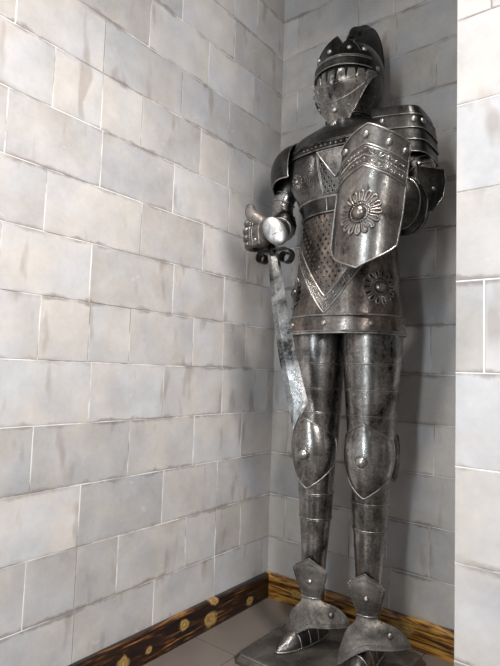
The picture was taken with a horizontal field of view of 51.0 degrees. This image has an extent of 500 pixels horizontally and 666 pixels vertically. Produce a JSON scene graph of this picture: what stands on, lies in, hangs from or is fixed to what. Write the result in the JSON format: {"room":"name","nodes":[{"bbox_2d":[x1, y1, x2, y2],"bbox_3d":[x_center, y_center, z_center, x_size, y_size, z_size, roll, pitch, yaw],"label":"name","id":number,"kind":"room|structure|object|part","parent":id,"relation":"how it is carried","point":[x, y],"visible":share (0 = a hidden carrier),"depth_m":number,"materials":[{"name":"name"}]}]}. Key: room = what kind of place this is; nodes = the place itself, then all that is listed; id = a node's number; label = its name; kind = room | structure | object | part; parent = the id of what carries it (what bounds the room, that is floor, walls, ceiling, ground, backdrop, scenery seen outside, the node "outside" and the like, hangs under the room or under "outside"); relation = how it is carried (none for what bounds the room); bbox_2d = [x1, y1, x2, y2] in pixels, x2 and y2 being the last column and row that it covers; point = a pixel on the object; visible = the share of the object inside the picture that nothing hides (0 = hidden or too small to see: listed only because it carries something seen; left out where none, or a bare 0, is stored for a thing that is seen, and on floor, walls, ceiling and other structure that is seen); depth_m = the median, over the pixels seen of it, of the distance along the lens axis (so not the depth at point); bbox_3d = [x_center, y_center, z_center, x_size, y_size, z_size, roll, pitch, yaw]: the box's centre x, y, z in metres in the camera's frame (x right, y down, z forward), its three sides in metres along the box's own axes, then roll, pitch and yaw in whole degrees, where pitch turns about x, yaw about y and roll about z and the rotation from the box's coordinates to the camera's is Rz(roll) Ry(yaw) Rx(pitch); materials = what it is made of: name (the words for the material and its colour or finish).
{"room":"historic interior","nodes":[
{"label":"historic interior","id":0,"kind":"room"},
{"bbox_2d":[0,0,284,665],"bbox_3d":[-0.921,-0.530,0.879,0.001,2.900,3.400,-1,-5,38],"label":"wall","id":1,"kind":"structure","parent":0,"point":[137,137],"depth_m":1.58,"materials":[{"name":"stone"}]},
{"bbox_2d":[68,572,268,665],"bbox_3d":[-0.965,0.869,0.758,0.022,0.092,3.378,-1,-5,38],"label":"baseboard","id":2,"kind":"structure","parent":1,"relation":"attached to","point":[143,647],"depth_m":1.70,"materials":[{"name":"brown wood"}]},
{"bbox_2d":[144,598,453,665],"bbox_3d":[0.213,0.904,-0.132,3.020,0.030,3.420,-1,-5,38],"label":"floor","id":3,"kind":"structure","parent":0,"point":[219,645],"depth_m":1.74,"materials":[{"name":"tile"}]},
{"bbox_2d":[234,25,445,665],"bbox_3d":[0.311,-0.048,1.715,0.635,2.147,0.451,-1,-5,38],"label":"suit","id":4,"kind":"object","parent":3,"relation":"on","point":[347,322],"visible":0.85,"depth_m":1.65,"materials":[{"name":"metal"}]},
{"bbox_2d":[255,217,307,428],"bbox_3d":[0.103,-0.052,1.669,0.061,0.687,0.231,5,-5,-39],"label":"sword","id":5,"kind":"object","parent":4,"relation":"attached to","point":[297,401],"visible":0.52,"depth_m":1.64,"materials":[{"name":"metal"}]},
{"bbox_3d":[0.108,0.011,1.639,0.038,0.557,0.182,5,-5,-38],"label":"blade","id":6,"kind":"part","parent":5,"relation":"part of","materials":[{"name":"metal"}]},
{"bbox_3d":[0.108,-0.473,1.856,0.120,0.335,0.247,0,-5,28],"label":"arm","id":7,"kind":"part","parent":4,"relation":"part of","materials":[{"name":"metal"}]},
{"bbox_3d":[0.224,0.459,1.771,0.180,0.980,0.185,-1,-5,38],"label":"leg","id":8,"kind":"part","parent":4,"relation":"part of","materials":[{"name":"metal"}]},
{"bbox_3d":[0.284,-0.915,1.752,0.106,0.116,0.229,6,-6,-42],"label":"crown","id":9,"kind":"part","parent":4,"relation":"part of","materials":[{"name":"metal"}]},
{"bbox_2d":[330,122,411,267],"bbox_3d":[0.324,-0.377,1.470,0.241,0.404,0.102,-1,-5,38],"label":"shield","id":10,"kind":"object","parent":4,"relation":"attached to","point":[375,159],"visible":1,"depth_m":1.43,"materials":[{"name":"metal"}]},
{"bbox_3d":[0.379,0.455,1.651,0.192,0.980,0.198,-1,-5,38],"label":"leg","id":11,"kind":"part","parent":4,"relation":"part of","materials":[{"name":"metal"}]},
{"bbox_3d":[0.465,-0.495,1.576,0.246,0.296,0.119,6,-6,-43],"label":"arm","id":12,"kind":"part","parent":4,"relation":"part of","materials":[{"name":"metal"}]},
{"bbox_2d":[267,0,456,629],"bbox_3d":[0.510,-0.344,1.908,1.000,2.780,0.001,-1,-5,38],"label":"wall","id":13,"kind":"structure","parent":0,"point":[418,38],"depth_m":1.84,"materials":[{"name":"stone"}]},
{"bbox_2d":[266,571,453,663],"bbox_3d":[0.444,0.994,1.806,0.964,0.092,0.022,-1,-5,38],"label":"baseboard","id":14,"kind":"structure","parent":13,"relation":"attached to","point":[434,640],"depth_m":1.75,"materials":[{"name":"brown wood"}]},
{"bbox_2d":[454,0,499,665],"bbox_3d":[1.441,-0.463,0.690,2.032,2.900,0.801,-1,-5,38],"label":"wall","id":15,"kind":"structure","parent":0,"point":[477,377],"depth_m":0.94,"materials":[{"name":"stone"}]}
]}

